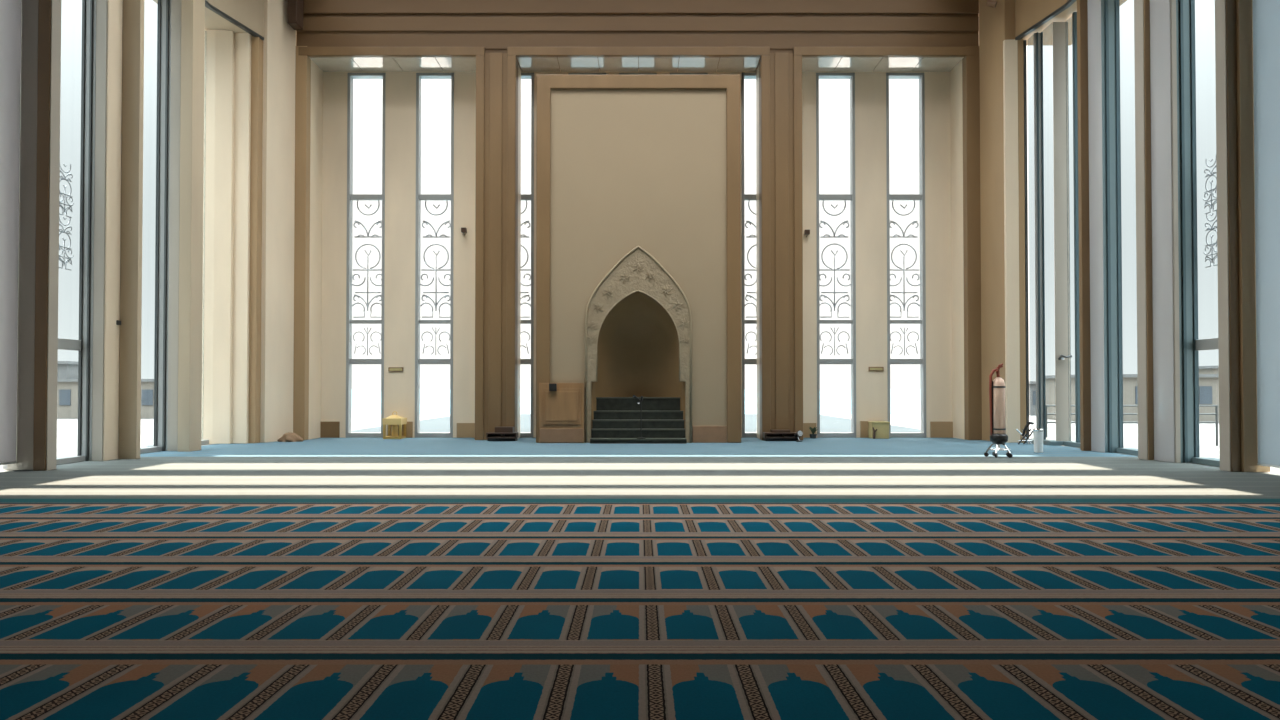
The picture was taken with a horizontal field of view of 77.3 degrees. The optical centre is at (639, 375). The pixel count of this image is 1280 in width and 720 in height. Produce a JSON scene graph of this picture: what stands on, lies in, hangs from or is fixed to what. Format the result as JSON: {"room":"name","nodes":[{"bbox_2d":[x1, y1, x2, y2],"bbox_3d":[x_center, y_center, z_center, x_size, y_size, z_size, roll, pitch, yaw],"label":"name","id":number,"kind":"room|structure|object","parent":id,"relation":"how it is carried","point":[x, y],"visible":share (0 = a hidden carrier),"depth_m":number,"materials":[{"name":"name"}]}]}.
{"room":"mosque","nodes":[
{"label":"mosque","id":0,"kind":"room"},
{"bbox_2d":[296,13,978,437],"bbox_3d":[-0.400,-5.309,26.083,25.100,14.600,0.300,0,-1,0],"label":"wall","id":1,"kind":"structure","parent":0,"point":[400,87],"depth_m":25.92,"materials":[{"name":"beige paint"}]},
{"bbox_2d":[308,60,322,438],"bbox_3d":[-11.301,-4.009,25.438,2.000,11.980,0.950,0,-1,0],"label":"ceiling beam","id":2,"kind":"structure","parent":1,"relation":"attached to","point":[316,116],"depth_m":25.48,"materials":[{"name":"beige paint"}]},
{"bbox_2d":[320,422,339,437],"bbox_3d":[-10.162,1.728,25.807,0.937,0.518,0.040,0,-1,0],"label":"baseboard","id":3,"kind":"structure","parent":1,"relation":"attached to","point":[327,429],"depth_m":25.79,"materials":[{"name":"brown wood"}]},
{"bbox_2d":[346,73,384,437],"bbox_3d":[-8.886,-3.931,26.042,1.228,11.843,0.300,0,-1,0],"label":"window","id":4,"kind":"structure","parent":1,"relation":"in","point":[351,197],"depth_m":25.96,"materials":[{"name":"grey metal"}]},
{"bbox_2d":[388,367,403,371],"bbox_3d":[-7.884,-0.210,25.836,0.484,0.140,0.040,0,-1,0],"label":"wall plaque","id":5,"kind":"object","parent":1,"relation":"attached to","point":[390,369],"visible":1,"depth_m":25.81,"materials":[{"name":"metal"}]},
{"bbox_2d":[387,422,412,437],"bbox_3d":[-7.739,1.728,25.807,0.808,0.518,0.040,0,-1,0],"label":"baseboard","id":6,"kind":"structure","parent":1,"relation":"attached to","point":[409,426],"depth_m":25.79,"materials":[{"name":"beige wood"}]},
{"bbox_2d":[415,73,453,437],"bbox_3d":[-6.656,-3.931,26.042,1.228,11.843,0.300,0,-1,0],"label":"window","id":7,"kind":"structure","parent":1,"relation":"in","point":[420,197],"depth_m":25.95,"materials":[{"name":"grey metal"}]},
{"bbox_2d":[461,228,466,234],"bbox_3d":[-5.687,-4.670,25.845,0.160,0.228,0.164,0,-1,0],"label":"wall speaker","id":8,"kind":"object","parent":1,"relation":"attached to","point":[463,230],"visible":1,"depth_m":25.76,"materials":[{"name":"brown plastic"}]},
{"bbox_2d":[457,423,474,437],"bbox_3d":[-5.622,1.753,25.807,0.582,0.469,0.040,0,-1,0],"label":"baseboard","id":9,"kind":"structure","parent":1,"relation":"attached to","point":[464,430],"depth_m":25.79,"materials":[{"name":"beige wood"}]},
{"bbox_2d":[520,73,533,437],"bbox_3d":[-4.063,-3.931,26.042,1.244,11.843,0.300,0,-1,0],"label":"window","id":10,"kind":"structure","parent":1,"relation":"in","point":[524,197],"depth_m":25.92,"materials":[{"name":"grey metal"}]},
{"bbox_2d":[568,73,605,74],"bbox_3d":[-1.713,-3.931,26.042,1.228,11.843,0.300,0,-1,0],"label":"window","id":11,"kind":"structure","parent":1,"relation":"in","point":[568,73],"depth_m":25.98,"materials":[{"name":"glass"}]},
{"bbox_2d":[619,73,656,74],"bbox_3d":[-0.065,-3.931,26.042,1.228,11.843,0.300,0,-1,0],"label":"window","id":12,"kind":"structure","parent":1,"relation":"in","point":[619,73],"depth_m":25.98,"materials":[{"name":"glass"}]},
{"bbox_2d":[670,73,707,74],"bbox_3d":[1.583,-3.931,26.042,1.228,11.843,0.300,0,-1,0],"label":"window","id":13,"kind":"structure","parent":1,"relation":"in","point":[670,73],"depth_m":25.98,"materials":[{"name":"glass"}]},
{"bbox_2d":[741,73,756,437],"bbox_3d":[3.910,-3.931,26.042,1.228,11.843,0.300,0,-1,0],"label":"window","id":14,"kind":"structure","parent":1,"relation":"in","point":[745,197],"depth_m":25.92,"materials":[{"name":"grey metal"}]},
{"bbox_2d":[804,230,809,236],"bbox_3d":[5.396,-4.605,25.844,0.160,0.228,0.164,0,-1,0],"label":"wall speaker","id":15,"kind":"object","parent":1,"relation":"attached to","point":[806,232],"visible":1,"depth_m":25.76,"materials":[{"name":"brown plastic"}]},
{"bbox_2d":[803,423,815,437],"bbox_3d":[5.477,1.753,25.807,0.420,0.469,0.040,0,-1,0],"label":"baseboard","id":16,"kind":"structure","parent":1,"relation":"attached to","point":[806,431],"depth_m":25.79,"materials":[{"name":"brown wood"}]},
{"bbox_2d":[816,73,855,437],"bbox_3d":[6.349,-3.931,26.042,1.260,11.843,0.300,0,-1,0],"label":"window","id":17,"kind":"structure","parent":1,"relation":"in","point":[850,197],"depth_m":25.94,"materials":[{"name":"grey metal"}]},
{"bbox_2d":[860,421,868,437],"bbox_3d":[7.497,1.720,25.807,0.776,0.534,0.040,0,-1,0],"label":"baseboard","id":18,"kind":"structure","parent":1,"relation":"attached to","point":[864,431],"depth_m":25.79,"materials":[{"name":"beige wood"}]},
{"bbox_2d":[868,367,883,370],"bbox_3d":[7.626,-0.227,25.836,0.484,0.140,0.040,0,-1,0],"label":"wall plaque","id":19,"kind":"object","parent":1,"relation":"attached to","point":[869,368],"visible":1,"depth_m":25.83,"materials":[{"name":"metal"}]},
{"bbox_2d":[886,73,925,437],"bbox_3d":[8.619,-3.931,26.042,1.244,11.843,0.300,0,-1,0],"label":"window","id":20,"kind":"structure","parent":1,"relation":"in","point":[920,197],"depth_m":25.95,"materials":[{"name":"grey metal"}]},
{"bbox_2d":[930,422,952,437],"bbox_3d":[9.855,1.728,25.807,0.969,0.518,0.040,0,-1,0],"label":"baseboard","id":21,"kind":"structure","parent":1,"relation":"attached to","point":[937,429],"depth_m":25.79,"materials":[{"name":"beige wood"}]},
{"bbox_2d":[950,60,964,438],"bbox_3d":[11.086,-4.009,25.438,2.000,11.980,0.950,0,-1,0],"label":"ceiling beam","id":22,"kind":"structure","parent":1,"relation":"attached to","point":[956,97],"depth_m":25.50,"materials":[{"name":"beige stone"}]},
{"bbox_2d":[297,14,977,68],"bbox_3d":[-0.077,-11.310,25.448,21.187,2.620,1.150,0,-1,0],"label":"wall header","id":23,"kind":"structure","parent":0,"point":[304,15],"depth_m":24.86,"materials":[{"name":"brown wood"}]},
{"bbox_2d":[293,46,310,439],"bbox_3d":[-10.486,-4.118,24.805,0.369,12.180,0.320,0,-1,0],"label":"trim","id":24,"kind":"structure","parent":23,"relation":"attached to","point":[303,62],"depth_m":24.66,"materials":[{"name":"brown wood"}]},
{"bbox_2d":[298,47,484,56],"bbox_3d":[-7.688,-10.044,24.786,5.748,0.270,0.125,0,-1,0],"label":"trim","id":25,"kind":"structure","parent":23,"relation":"attached to","point":[309,51],"depth_m":24.72,"materials":[{"name":"brown wood"}]},
{"bbox_2d":[309,57,475,71],"bbox_3d":[-7.688,-9.950,25.437,5.208,0.100,1.130,0,-1,0],"label":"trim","id":26,"kind":"structure","parent":23,"relation":"attached to","point":[326,64],"depth_m":25.43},
{"bbox_2d":[296,17,978,31],"bbox_3d":[-0.077,-10.929,24.842,21.187,0.460,0.050,0,-1,0],"label":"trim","id":27,"kind":"structure","parent":23,"relation":"attached to","point":[310,24],"depth_m":24.82,"materials":[{"name":"brown wood"}]},
{"bbox_2d":[296,35,978,48],"bbox_3d":[-0.077,-10.375,24.843,21.187,0.460,0.030,0,-1,0],"label":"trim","id":28,"kind":"structure","parent":23,"relation":"attached to","point":[486,41],"depth_m":24.83,"materials":[{"name":"brown wood"}]},
{"bbox_2d":[517,57,759,71],"bbox_3d":[-0.046,-9.950,25.437,7.575,0.100,1.130,0,-1,0],"label":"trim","id":29,"kind":"structure","parent":23,"relation":"attached to","point":[527,64],"depth_m":25.43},
{"bbox_2d":[507,47,769,56],"bbox_3d":[-0.046,-10.044,24.786,8.115,0.270,0.125,0,-1,0],"label":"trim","id":30,"kind":"structure","parent":23,"relation":"attached to","point":[517,51],"depth_m":24.72,"materials":[{"name":"brown wood"}]},
{"bbox_2d":[303,0,978,13],"bbox_3d":[-0.077,-11.940,24.847,21.187,1.376,0.070,0,-1,0],"label":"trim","id":31,"kind":"structure","parent":23,"relation":"attached to","point":[309,6],"depth_m":24.81,"materials":[{"name":"brown wood"}]},
{"bbox_2d":[802,57,963,71],"bbox_3d":[7.549,-9.950,25.437,5.054,0.100,1.130,0,-1,0],"label":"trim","id":32,"kind":"structure","parent":23,"relation":"attached to","point":[809,64],"depth_m":25.43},
{"bbox_2d":[793,47,974,56],"bbox_3d":[7.549,-10.044,24.786,5.594,0.270,0.125,0,-1,0],"label":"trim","id":33,"kind":"structure","parent":23,"relation":"attached to","point":[804,51],"depth_m":24.72,"materials":[{"name":"brown wood"}]},
{"bbox_2d":[962,46,981,439],"bbox_3d":[10.301,-4.118,24.805,0.430,12.180,0.320,0,-1,0],"label":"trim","id":34,"kind":"structure","parent":23,"relation":"attached to","point":[970,64],"depth_m":24.66,"materials":[{"name":"brown wood"}]},
{"bbox_2d":[0,437,1279,475],"bbox_3d":[0.000,1.898,9.448,26.400,0.288,33.550,0,-1,0],"label":"floor","id":35,"kind":"structure","parent":0,"point":[1274,471],"depth_m":15.83,"materials":[{"name":"grey stone"}]},
{"bbox_2d":[140,0,171,453],"bbox_3d":[-12.239,-5.410,19.343,0.523,14.600,2.320,0,-1,0],"label":"window","id":36,"kind":"structure","parent":35,"relation":"on","point":[161,340],"depth_m":20.37,"materials":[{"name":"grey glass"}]},
{"bbox_2d":[0,438,1279,719],"bbox_3d":[-0.215,1.747,9.400,23.810,0.012,32.850,0,-1,0],"label":"carpet","id":37,"kind":"object","parent":35,"relation":"on","point":[317,578],"visible":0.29,"depth_m":6.38,"materials":[{"name":"blue carpet"}]},
{"bbox_2d":[7,0,61,470],"bbox_3d":[-11.924,-5.465,15.734,0.871,14.600,0.300,0,-1,0],"label":"stone pier","id":38,"kind":"object","parent":37,"relation":"on","point":[40,83],"visible":0.96,"depth_m":15.65,"materials":[{"name":"beige stone"}]},
{"bbox_2d":[92,0,144,460],"bbox_3d":[-11.854,-5.431,17.959,1.011,14.600,0.650,0,-1,0],"label":"stone pier","id":39,"kind":"object","parent":37,"relation":"on","point":[119,98],"visible":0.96,"depth_m":18.03,"materials":[{"name":"beige stone"}]},
{"bbox_2d":[2,0,95,469],"bbox_3d":[-12.255,-5.449,16.744,0.491,14.600,1.920,0,-1,0],"label":"window","id":40,"kind":"structure","parent":39,"relation":"attached to","point":[84,345],"depth_m":17.56,"materials":[{"name":"clear glass"}]},
{"bbox_2d":[0,0,20,464],"bbox_3d":[-12.188,-5.504,14.104,0.035,14.370,3.240,0,-1,0],"label":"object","id":41,"kind":"object","parent":40,"relation":"attached to","point":[10,10],"visible":1,"depth_m":15.43,"materials":[{"name":"white fabric"}]},
{"bbox_2d":[205,0,263,39],"bbox_3d":[-11.556,-9.995,19.734,0.473,0.080,7.765,0,-1,4],"label":"ceiling beam","id":42,"kind":"structure","parent":39,"relation":"attached to","point":[208,5],"depth_m":22.37,"materials":[{"name":"grey metal"}]},
{"bbox_2d":[168,0,204,451],"bbox_3d":[-11.847,-5.393,20.508,1.026,14.600,0.550,0,-1,0],"label":"stone pier","id":43,"kind":"object","parent":37,"relation":"on","point":[187,16],"visible":0.83,"depth_m":20.32,"materials":[{"name":"beige stone"}]},
{"bbox_2d":[201,30,262,443],"bbox_3d":[-11.843,-4.017,23.258,1.458,11.930,0.525,0,-1,-5],"label":"stone pier","id":44,"kind":"object","parent":37,"relation":"on","point":[233,62],"visible":0.91,"depth_m":23.08,"materials":[{"name":"beige stone"}]},
{"bbox_2d":[147,440,208,445],"bbox_3d":[-12.510,-4.012,21.873,0.380,11.880,2.420,0,-1,0],"label":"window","id":45,"kind":"structure","parent":44,"relation":"attached to","point":[203,442],"depth_m":22.59,"materials":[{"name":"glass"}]},
{"bbox_2d":[260,0,295,442],"bbox_3d":[-11.799,-5.339,24.133,2.301,14.600,1.100,0,-1,0],"label":"pier","id":46,"kind":"object","parent":37,"relation":"on","point":[279,42],"visible":0.29,"depth_m":24.00,"materials":[{"name":"beige paint"}]},
{"bbox_2d":[287,0,302,29],"bbox_3d":[-10.517,-11.648,24.427,0.289,1.974,0.500,0,-1,0],"label":"ceiling beam","id":47,"kind":"structure","parent":46,"relation":"attached to","point":[294,7],"depth_m":24.18,"materials":[{"name":"brown wood"}]},
{"bbox_2d":[277,432,302,441],"bbox_3d":[-10.471,1.821,23.957,0.770,0.277,0.406,0,-1,0],"label":"cloth bundle","id":48,"kind":"object","parent":37,"relation":"on","point":[290,436],"visible":1,"depth_m":23.84,"materials":[{"name":"beige fabric"}]},
{"bbox_2d":[382,411,406,438],"bbox_3d":[-7.779,1.551,25.380,0.592,0.859,0.612,0,-1,0],"label":"lantern","id":49,"kind":"object","parent":37,"relation":"on","point":[394,420],"visible":1,"depth_m":25.14,"materials":[{"name":"gold metal"}]},
{"bbox_2d":[391,425,397,435],"bbox_3d":[-7.779,1.731,25.377,0.200,0.360,0.200,0,-1,0],"label":"candle","id":50,"kind":"object","parent":49,"relation":"on","point":[394,430],"depth_m":25.29,"materials":[{"name":"gold wax"}]},
{"bbox_2d":[475,53,520,439],"bbox_3d":[-4.459,-4.009,25.272,1.230,11.975,1.278,0,-1,0],"label":"pier","id":51,"kind":"object","parent":37,"relation":"on","point":[498,75],"visible":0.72,"depth_m":24.67,"materials":[{"name":"brown wood"}]},
{"bbox_2d":[486,427,517,440],"bbox_3d":[-4.176,1.755,24.276,0.894,0.418,0.500,0,-1,0],"label":"shelf","id":52,"kind":"object","parent":37,"relation":"on","point":[501,433],"visible":1,"depth_m":24.18,"materials":[{"name":"black wood"}]},
{"bbox_2d":[539,383,583,442],"bbox_3d":[-2.282,1.077,23.276,1.308,1.745,0.150,0,-1,0],"label":"tall cabinet","id":53,"kind":"object","parent":37,"relation":"on","point":[561,411],"visible":1,"depth_m":23.21,"materials":[{"name":"beige wood"}]},
{"bbox_2d":[549,383,556,390],"bbox_3d":[-2.522,0.326,23.165,0.218,0.218,0.094,0,-1,0],"label":"control box","id":54,"kind":"object","parent":53,"relation":"attached to","point":[552,386],"visible":1,"depth_m":23.12,"materials":[{"name":"black plastic"}]},
{"bbox_2d":[536,75,740,442],"bbox_3d":[-0.044,-3.444,24.192,5.996,10.814,1.565,0,-1,0],"label":"mihrab","id":55,"kind":"object","parent":37,"relation":"on","point":[638,177],"visible":0.99,"depth_m":23.52,"materials":[{"name":"beige paint"}]},
{"bbox_2d":[590,397,686,443],"bbox_3d":[-0.050,1.296,23.716,2.779,1.320,1.415,0,-1,0],"label":"steps","id":56,"kind":"structure","parent":37,"relation":"on","point":[617,420],"depth_m":23.60,"materials":[{"name":"black stone"}]},
{"bbox_2d":[633,395,645,438],"bbox_3d":[-0.033,1.175,23.172,0.406,1.266,0.280,0,-1,-12],"label":"microphone stand","id":57,"kind":"object","parent":56,"relation":"on","point":[634,396],"visible":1,"depth_m":23.11,"materials":[{"name":"black metal"}]},
{"bbox_2d":[756,53,802,439],"bbox_3d":[4.382,-4.009,25.272,1.261,11.975,1.278,0,-1,0],"label":"pier","id":58,"kind":"object","parent":37,"relation":"on","point":[779,188],"visible":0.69,"depth_m":24.67,"materials":[{"name":"brown wood"}]},
{"bbox_2d":[763,430,799,440],"bbox_3d":[4.289,1.801,24.276,1.061,0.327,0.500,0,-1,0],"label":"shelf","id":59,"kind":"object","parent":37,"relation":"on","point":[773,435],"visible":0.84,"depth_m":24.15,"materials":[{"name":"brown wood"}]},
{"bbox_2d":[794,430,802,441],"bbox_3d":[4.759,1.793,23.946,0.214,0.333,0.293,0,-1,-11],"label":"fan","id":60,"kind":"object","parent":37,"relation":"on","point":[799,433],"visible":1,"depth_m":23.86,"materials":[{"name":"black plastic"}]},
{"bbox_2d":[809,427,817,438],"bbox_3d":[5.491,1.795,25.425,0.277,0.373,0.268,0,-1,0],"label":"potted plant","id":61,"kind":"object","parent":37,"relation":"on","point":[813,430],"visible":1,"depth_m":25.35,"materials":[{"name":"green plant"}]},
{"bbox_2d":[868,421,889,438],"bbox_3d":[7.602,1.716,25.477,0.572,0.532,0.430,0,-1,0],"label":"storage box","id":62,"kind":"object","parent":37,"relation":"on","point":[882,427],"visible":0.99,"depth_m":25.28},
{"bbox_2d":[984,363,1012,457],"bbox_3d":[8.336,0.793,18.614,0.620,2.173,0.592,0,-1,0],"label":"vacuum cleaner","id":63,"kind":"object","parent":37,"relation":"on","point":[997,387],"visible":1,"depth_m":18.49,"materials":[{"name":"brown metal"}]},
{"bbox_2d":[990,434,1007,443],"bbox_3d":[8.335,1.462,18.580,0.400,0.240,0.400,0,-1,0],"label":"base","id":64,"kind":"object","parent":63,"relation":"on","point":[994,438],"depth_m":18.44,"materials":[{"name":"black plastic"}]},
{"bbox_2d":[979,0,1025,442],"bbox_3d":[10.948,-5.339,24.083,0.905,14.600,1.199,0,-1,0],"label":"pier","id":65,"kind":"object","parent":37,"relation":"on","point":[1002,193],"visible":0.87,"depth_m":23.68,"materials":[{"name":"beige paint"}]},
{"bbox_2d":[986,0,996,7],"bbox_3d":[10.608,-11.167,24.126,0.301,0.452,0.872,0,-1,24],"label":"ceiling spotlight","id":66,"kind":"object","parent":65,"relation":"attached to","point":[993,4],"visible":1,"depth_m":23.76,"materials":[{"name":"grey metal"}]},
{"bbox_2d":[1023,40,1033,443],"bbox_3d":[11.453,-3.991,23.323,0.380,11.880,0.620,0,-1,0],"label":"window","id":67,"kind":"structure","parent":65,"relation":"attached to","point":[1024,41],"depth_m":23.52,"materials":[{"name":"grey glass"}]},
{"bbox_2d":[1016,421,1033,443],"bbox_3d":[10.873,1.603,22.578,0.481,0.659,0.140,0,-1,0],"label":"folding stand","id":68,"kind":"object","parent":37,"relation":"on","point":[1028,422],"visible":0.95,"depth_m":22.53,"materials":[{"name":"black metal"}]},
{"bbox_2d":[1033,428,1043,452],"bbox_3d":[9.900,1.602,19.878,0.250,0.593,0.250,0,-1,0],"label":"waste bin","id":69,"kind":"object","parent":37,"relation":"on","point":[1037,432],"visible":1,"depth_m":19.79,"materials":[{"name":"white plastic"}]},
{"bbox_2d":[1053,22,1071,440],"bbox_3d":[11.798,-4.006,22.323,0.404,11.880,0.159,0,-1,0],"label":"stone pier","id":70,"kind":"object","parent":37,"relation":"on","point":[1060,40],"depth_m":22.36,"materials":[{"name":"beige stone"}]},
{"bbox_2d":[1033,32,1063,445],"bbox_3d":[11.606,-4.000,22.728,0.380,11.880,0.810,0,-1,0],"label":"window","id":71,"kind":"structure","parent":70,"relation":"attached to","point":[1037,37],"depth_m":23.04,"materials":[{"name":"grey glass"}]},
{"bbox_2d":[1077,0,1104,452],"bbox_3d":[11.648,-5.397,20.268,0.704,14.600,0.730,0,-1,0],"label":"stone pier","id":72,"kind":"object","parent":37,"relation":"on","point":[1089,53],"visible":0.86,"depth_m":20.36,"materials":[{"name":"beige stone"}]},
{"bbox_2d":[1063,12,1079,447],"bbox_3d":[11.960,-4.018,21.498,0.380,11.880,1.970,0,-1,0],"label":"window","id":73,"kind":"structure","parent":72,"relation":"attached to","point":[1065,443],"depth_m":21.79,"materials":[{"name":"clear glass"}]},
{"bbox_2d":[1101,0,1137,455],"bbox_3d":[11.829,-5.415,19.068,0.641,14.600,1.870,0,-1,0],"label":"window","id":74,"kind":"structure","parent":72,"relation":"attached to","point":[1110,10],"depth_m":19.88,"materials":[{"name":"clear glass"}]},
{"bbox_2d":[1134,0,1180,462],"bbox_3d":[11.642,-5.435,17.709,0.717,14.600,1.050,0,-1,0],"label":"stone pier","id":75,"kind":"object","parent":37,"relation":"on","point":[1155,56],"visible":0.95,"depth_m":17.61,"materials":[{"name":"beige stone"}]},
{"bbox_2d":[1015,0,1076,39],"bbox_3d":[11.443,-9.998,19.581,0.396,0.080,8.058,0,-1,-3],"label":"ceiling beam","id":76,"kind":"structure","parent":75,"relation":"attached to","point":[1069,3],"depth_m":22.31,"materials":[{"name":"grey metal"}]},
{"bbox_2d":[1215,0,1269,471],"bbox_3d":[11.649,-5.468,15.519,0.702,14.600,0.370,0,-1,0],"label":"stone pier","id":77,"kind":"object","parent":37,"relation":"on","point":[1238,443],"visible":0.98,"depth_m":15.35,"materials":[{"name":"beige stone"}]},
{"bbox_2d":[1176,0,1219,466],"bbox_3d":[11.846,-5.454,16.444,0.608,14.600,1.720,0,-1,0],"label":"window","id":78,"kind":"structure","parent":35,"relation":"on","point":[1190,346],"depth_m":17.16,"materials":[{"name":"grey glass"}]},
{"bbox_3d":[0.000,-12.883,11.920,26.400,0.120,38.050,0,-1,0],"label":"ceiling","id":79,"kind":"structure","parent":0,"visible":0},
{"bbox_2d":[153,0,263,36],"bbox_3d":[-12.060,-11.366,19.998,1.880,2.670,8.350,0,-1,0],"label":"ceiling beam","id":80,"kind":"structure","parent":79,"relation":"attached to","point":[250,13],"depth_m":22.82,"materials":[{"name":"beige paint"}]},
{"bbox_2d":[1015,0,1126,45],"bbox_3d":[12.050,-11.369,19.823,1.900,2.670,8.700,0,-1,0],"label":"ceiling beam","id":81,"kind":"structure","parent":79,"relation":"attached to","point":[1028,13],"depth_m":22.93,"materials":[{"name":"beige stone"}]},
{"bbox_3d":[11.950,-5.659,2.785,0.400,14.600,19.400,0,-1,0],"label":"wall","id":82,"kind":"structure","parent":0,"visible":0},
{"bbox_2d":[1252,0,1279,467],"bbox_3d":[11.758,-5.507,13.904,0.035,14.370,2.840,0,-1,0],"label":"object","id":83,"kind":"object","parent":82,"relation":"attached to","point":[1266,13],"visible":1,"depth_m":15.00,"materials":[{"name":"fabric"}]},
{"label":"outside","id":84,"kind":"structure","parent":0,"visible":0},
{"bbox_2d":[352,389,919,413],"bbox_3d":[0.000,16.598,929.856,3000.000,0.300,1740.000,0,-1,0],"label":"sea","id":85,"kind":"structure","parent":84,"point":[364,401],"depth_m":148.15,"materials":[{"name":"teal liquid"}]},
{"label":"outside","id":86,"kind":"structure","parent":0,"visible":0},
{"bbox_2d":[0,414,1219,465],"bbox_3d":[0.000,2.125,-0.032,600.000,0.350,120.000,0,-1,0],"label":"ground","id":87,"kind":"structure","parent":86,"point":[67,429],"depth_m":37.60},
{"bbox_2d":[57,361,77,378],"bbox_3d":[-42.000,0.925,55.992,8.300,3.730,6.300,0,-1,0],"label":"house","id":88,"kind":"structure","parent":87,"relation":"on","point":[66,369],"depth_m":53.10,"materials":[{"name":"grey"}]},
{"bbox_2d":[57,379,153,418],"bbox_3d":[-34.000,1.495,53.984,7.300,2.530,6.300,0,-1,0],"label":"house","id":89,"kind":"structure","parent":87,"relation":"on","point":[67,389],"depth_m":50.98,"materials":[{"name":"grey"}]},
{"bbox_2d":[1029,381,1035,414],"bbox_3d":[30.000,1.635,59.982,5.300,2.430,6.300,0,-1,0],"label":"house","id":90,"kind":"structure","parent":87,"relation":"on","point":[1032,384],"depth_m":56.98,"materials":[{"name":"grey"}]},
{"bbox_2d":[1045,374,1218,421],"bbox_3d":[30.000,1.305,47.986,9.300,2.730,6.300,0,-1,0],"label":"house","id":91,"kind":"structure","parent":87,"relation":"on","point":[1208,383],"depth_m":44.99,"materials":[{"name":"grey"}]},
{"bbox_2d":[1046,405,1218,445],"bbox_3d":[16.550,1.665,26.978,5.900,1.380,0.070,0,-1,0],"label":"guard rail","id":92,"kind":"object","parent":87,"relation":"on","point":[1216,413],"visible":0.39,"depth_m":26.96,"materials":[{"name":"grey metal"}]},
{"bbox_2d":[1199,366,1218,373],"bbox_3d":[42.000,1.075,55.990,8.300,3.430,6.300,0,-1,0],"label":"house","id":93,"kind":"structure","parent":87,"relation":"on","point":[1202,369],"depth_m":53.36,"materials":[{"name":"grey"}]},
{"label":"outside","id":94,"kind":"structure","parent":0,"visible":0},
{"bbox_2d":[352,414,920,431],"bbox_3d":[0.000,2.772,43.088,26.600,0.350,33.750,0,-1,0],"label":"pool","id":95,"kind":"object","parent":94,"point":[827,423],"depth_m":41.60,"materials":[{"name":"liquid"}]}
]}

